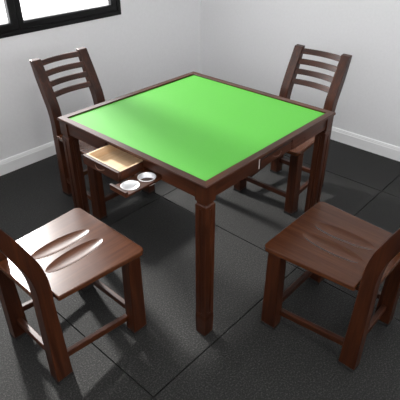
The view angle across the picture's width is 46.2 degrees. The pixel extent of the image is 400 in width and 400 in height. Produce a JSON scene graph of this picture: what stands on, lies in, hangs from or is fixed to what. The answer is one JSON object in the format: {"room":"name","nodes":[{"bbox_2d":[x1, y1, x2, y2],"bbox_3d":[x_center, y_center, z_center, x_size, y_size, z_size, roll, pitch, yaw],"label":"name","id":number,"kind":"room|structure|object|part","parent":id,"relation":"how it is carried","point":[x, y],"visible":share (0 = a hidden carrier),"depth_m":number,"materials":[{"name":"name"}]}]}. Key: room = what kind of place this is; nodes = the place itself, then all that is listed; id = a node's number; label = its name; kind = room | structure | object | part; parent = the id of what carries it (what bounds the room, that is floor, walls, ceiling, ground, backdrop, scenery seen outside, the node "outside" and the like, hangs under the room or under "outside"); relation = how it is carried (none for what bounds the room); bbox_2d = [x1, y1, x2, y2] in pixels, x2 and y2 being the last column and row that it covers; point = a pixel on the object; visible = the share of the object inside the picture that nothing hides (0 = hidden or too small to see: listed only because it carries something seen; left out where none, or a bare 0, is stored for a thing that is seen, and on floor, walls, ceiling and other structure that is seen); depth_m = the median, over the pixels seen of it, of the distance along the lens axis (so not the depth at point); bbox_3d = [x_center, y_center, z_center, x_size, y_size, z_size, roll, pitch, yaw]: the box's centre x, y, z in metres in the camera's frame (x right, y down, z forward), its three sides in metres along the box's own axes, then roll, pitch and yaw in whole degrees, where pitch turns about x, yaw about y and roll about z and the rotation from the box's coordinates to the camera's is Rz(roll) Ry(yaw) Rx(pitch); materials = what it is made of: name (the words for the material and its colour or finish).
{"room":"games hall","nodes":[
{"label":"games hall","id":0,"kind":"room"},
{"bbox_2d":[0,0,200,160],"bbox_3d":[-1.478,-1.280,2.482,0.160,2.650,4.559,26,41,34],"label":"wall","id":1,"kind":"structure","parent":0,"point":[151,42],"depth_m":3.45,"materials":[{"name":"paint"}]},
{"bbox_2d":[0,141,55,175],"bbox_3d":[-1.467,-0.146,3.075,0.014,0.101,4.399,26,41,34],"label":"baseboard","id":2,"kind":"structure","parent":1,"relation":"attached to","point":[10,164],"depth_m":3.30,"materials":[{"name":"white"}]},
{"bbox_2d":[0,0,120,38],"bbox_3d":[-1.152,-1.537,2.658,0.076,1.150,1.622,26,41,34],"label":"window","id":3,"kind":"structure","parent":1,"relation":"in","point":[16,25],"depth_m":3.05,"materials":[{"name":"black"}]},
{"bbox_3d":[-1.408,-1.376,2.409,0.045,1.090,0.779,26,41,34],"label":"sash","id":4,"kind":"part","parent":3,"relation":"part of","materials":[{"name":"black"}]},
{"bbox_3d":[-0.882,-1.690,2.895,0.045,1.090,0.781,26,41,34],"label":"sash","id":5,"kind":"part","parent":3,"relation":"part of","materials":[{"name":"black"}]},
{"bbox_2d":[0,139,399,399],"bbox_3d":[0.090,0.716,1.946,4.543,0.120,4.719,26,41,34],"label":"floor","id":6,"kind":"structure","parent":0,"point":[241,358],"depth_m":2.15,"materials":[{"name":"stone tile"},{"name":"grout"}]},
{"bbox_2d":[0,208,146,384],"bbox_3d":[-0.571,0.234,1.812,0.452,0.834,0.565,26,41,34],"label":"dining chair","id":7,"kind":"object","parent":6,"relation":"on","point":[68,254],"visible":1,"depth_m":1.84,"materials":[{"name":"brown wood"}]},
{"bbox_3d":[-0.814,0.246,1.779,0.060,0.818,0.173,26,41,34],"label":"post","id":8,"kind":"part","parent":7,"relation":"part of","materials":[{"name":"brown wood"}]},
{"bbox_3d":[-0.582,0.361,1.601,0.060,0.818,0.173,26,41,34],"label":"post","id":9,"kind":"part","parent":7,"relation":"part of","materials":[{"name":"brown wood"}]},
{"bbox_3d":[-0.529,0.208,1.849,0.452,0.023,0.441,26,41,34],"label":"seat","id":10,"kind":"part","parent":7,"relation":"part of","materials":[{"name":"brown wood"}]},
{"bbox_3d":[-0.278,0.388,1.953,0.055,0.391,0.070,26,41,34],"label":"leg","id":11,"kind":"part","parent":7,"relation":"part of","materials":[{"name":"brown wood"}]},
{"bbox_2d":[29,47,154,220],"bbox_3d":[-0.627,-0.407,2.803,0.565,0.834,0.452,26,41,34],"label":"dining chair","id":12,"kind":"object","parent":6,"relation":"on","point":[97,197],"visible":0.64,"depth_m":2.74,"materials":[{"name":"brown wood"}]},
{"bbox_3d":[-0.872,-0.419,2.807,0.173,0.818,0.060,26,41,34],"label":"post","id":13,"kind":"part","parent":12,"relation":"part of","materials":[{"name":"brown wood"}]},
{"bbox_3d":[-0.581,-0.385,2.767,0.441,0.023,0.452,26,41,34],"label":"seat","id":14,"kind":"part","parent":12,"relation":"part of","materials":[{"name":"brown wood"}]},
{"bbox_3d":[-0.661,-0.545,3.002,0.173,0.818,0.060,26,41,34],"label":"post","id":15,"kind":"part","parent":12,"relation":"part of","materials":[{"name":"brown wood"}]},
{"bbox_3d":[-0.591,-0.075,2.668,0.070,0.391,0.055,26,41,34],"label":"leg","id":16,"kind":"part","parent":12,"relation":"part of","materials":[{"name":"brown wood"}]},
{"bbox_3d":[-0.331,-0.230,2.908,0.070,0.391,0.055,26,41,34],"label":"leg","id":17,"kind":"part","parent":12,"relation":"part of","materials":[{"name":"brown wood"}]},
{"bbox_2d":[57,72,335,335],"bbox_3d":[-0.063,-0.038,2.301,0.903,0.760,1.064,26,41,34],"label":"table","id":18,"kind":"object","parent":6,"relation":"on","point":[201,135],"visible":0.94,"depth_m":2.02,"materials":[{"name":"brown wood"}]},
{"bbox_3d":[-0.602,-0.048,2.332,0.055,0.744,0.055,26,41,34],"label":"leg","id":19,"kind":"part","parent":18,"relation":"part of","materials":[{"name":"brown wood"}]},
{"bbox_3d":[-0.384,-0.126,1.828,0.220,0.042,0.014,26,41,34],"label":"drawer","id":20,"kind":"part","parent":18,"relation":"part of","materials":[{"name":"brown wood"}]},
{"bbox_2d":[110,169,161,197],"bbox_3d":[-0.221,-0.072,1.779,0.093,0.038,0.231,26,41,34],"label":"tray","id":21,"kind":"object","parent":18,"relation":"on","point":[128,187],"depth_m":1.77,"materials":[{"name":"brown wood"}]},
{"bbox_3d":[0.019,0.259,1.857,0.055,0.744,0.055,26,41,34],"label":"leg","id":22,"kind":"part","parent":18,"relation":"part of","materials":[{"name":"brown wood"}]},
{"bbox_3d":[0.309,-0.188,1.927,0.014,0.038,0.220,26,41,34],"label":"drawer","id":23,"kind":"part","parent":18,"relation":"part of","materials":[{"name":"brown wood"}]},
{"bbox_2d":[292,138,304,148],"bbox_3d":[0.424,-0.246,2.034,0.012,0.022,0.093,26,41,34],"label":"tray","id":24,"kind":"object","parent":18,"relation":"on","point":[299,141],"depth_m":2.02,"materials":[{"name":"brown wood"}]},
{"bbox_3d":[0.584,-0.079,2.379,0.055,0.744,0.055,26,41,34],"label":"leg","id":25,"kind":"part","parent":18,"relation":"part of","materials":[{"name":"brown wood"}]},
{"bbox_2d":[233,44,351,215],"bbox_3d":[0.553,-0.437,2.849,0.452,0.834,0.565,26,41,34],"label":"dining chair","id":26,"kind":"object","parent":6,"relation":"on","point":[294,189],"visible":0.53,"depth_m":2.80,"materials":[{"name":"brown wood"}]},
{"bbox_3d":[0.260,-0.245,2.931,0.055,0.391,0.070,26,41,34],"label":"leg","id":27,"kind":"part","parent":26,"relation":"part of","materials":[{"name":"brown wood"}]},
{"bbox_3d":[0.564,-0.577,3.051,0.060,0.818,0.173,26,41,34],"label":"post","id":28,"kind":"part","parent":26,"relation":"part of","materials":[{"name":"brown wood"}]},
{"bbox_3d":[0.546,-0.104,2.713,0.055,0.391,0.070,26,41,34],"label":"leg","id":29,"kind":"part","parent":26,"relation":"part of","materials":[{"name":"brown wood"}]},
{"bbox_3d":[0.512,-0.413,2.810,0.452,0.023,0.441,26,41,34],"label":"seat","id":30,"kind":"part","parent":26,"relation":"part of","materials":[{"name":"brown wood"}]},
{"bbox_3d":[0.796,-0.462,2.874,0.060,0.818,0.173,26,41,34],"label":"post","id":31,"kind":"part","parent":26,"relation":"part of","materials":[{"name":"brown wood"}]},
{"bbox_2d":[260,201,399,372],"bbox_3d":[0.609,0.204,1.859,0.565,0.834,0.452,26,41,34],"label":"dining chair","id":32,"kind":"object","parent":6,"relation":"on","point":[331,243],"visible":1,"depth_m":1.88,"materials":[{"name":"brown wood"}]},
{"bbox_3d":[0.314,0.372,1.977,0.070,0.391,0.055,26,41,34],"label":"leg","id":33,"kind":"part","parent":32,"relation":"part of","materials":[{"name":"brown wood"}]},
{"bbox_3d":[0.574,0.217,2.217,0.070,0.391,0.055,26,41,34],"label":"leg","id":34,"kind":"part","parent":32,"relation":"part of","materials":[{"name":"brown wood"}]},
{"bbox_3d":[0.563,0.180,1.893,0.441,0.023,0.452,26,41,34],"label":"seat","id":35,"kind":"part","parent":32,"relation":"part of","materials":[{"name":"brown wood"}]},
{"bbox_3d":[0.643,0.329,1.650,0.173,0.818,0.060,26,41,34],"label":"post","id":36,"kind":"part","parent":32,"relation":"part of","materials":[{"name":"brown wood"}]},
{"bbox_3d":[0.855,0.203,1.845,0.173,0.818,0.060,26,41,34],"label":"post","id":37,"kind":"part","parent":32,"relation":"part of","materials":[{"name":"brown wood"}]},
{"bbox_2d":[201,0,399,146],"bbox_3d":[1.623,-1.363,2.610,4.223,2.650,0.160,26,41,34],"label":"wall","id":38,"kind":"structure","parent":0,"point":[247,43],"depth_m":3.47,"materials":[{"name":"paint"}]},
{"bbox_2d":[330,126,399,161],"bbox_3d":[1.565,-0.258,3.248,4.223,0.101,0.014,26,41,34],"label":"baseboard","id":39,"kind":"structure","parent":38,"relation":"attached to","point":[384,149],"depth_m":3.49,"materials":[{"name":"white"}]}
]}

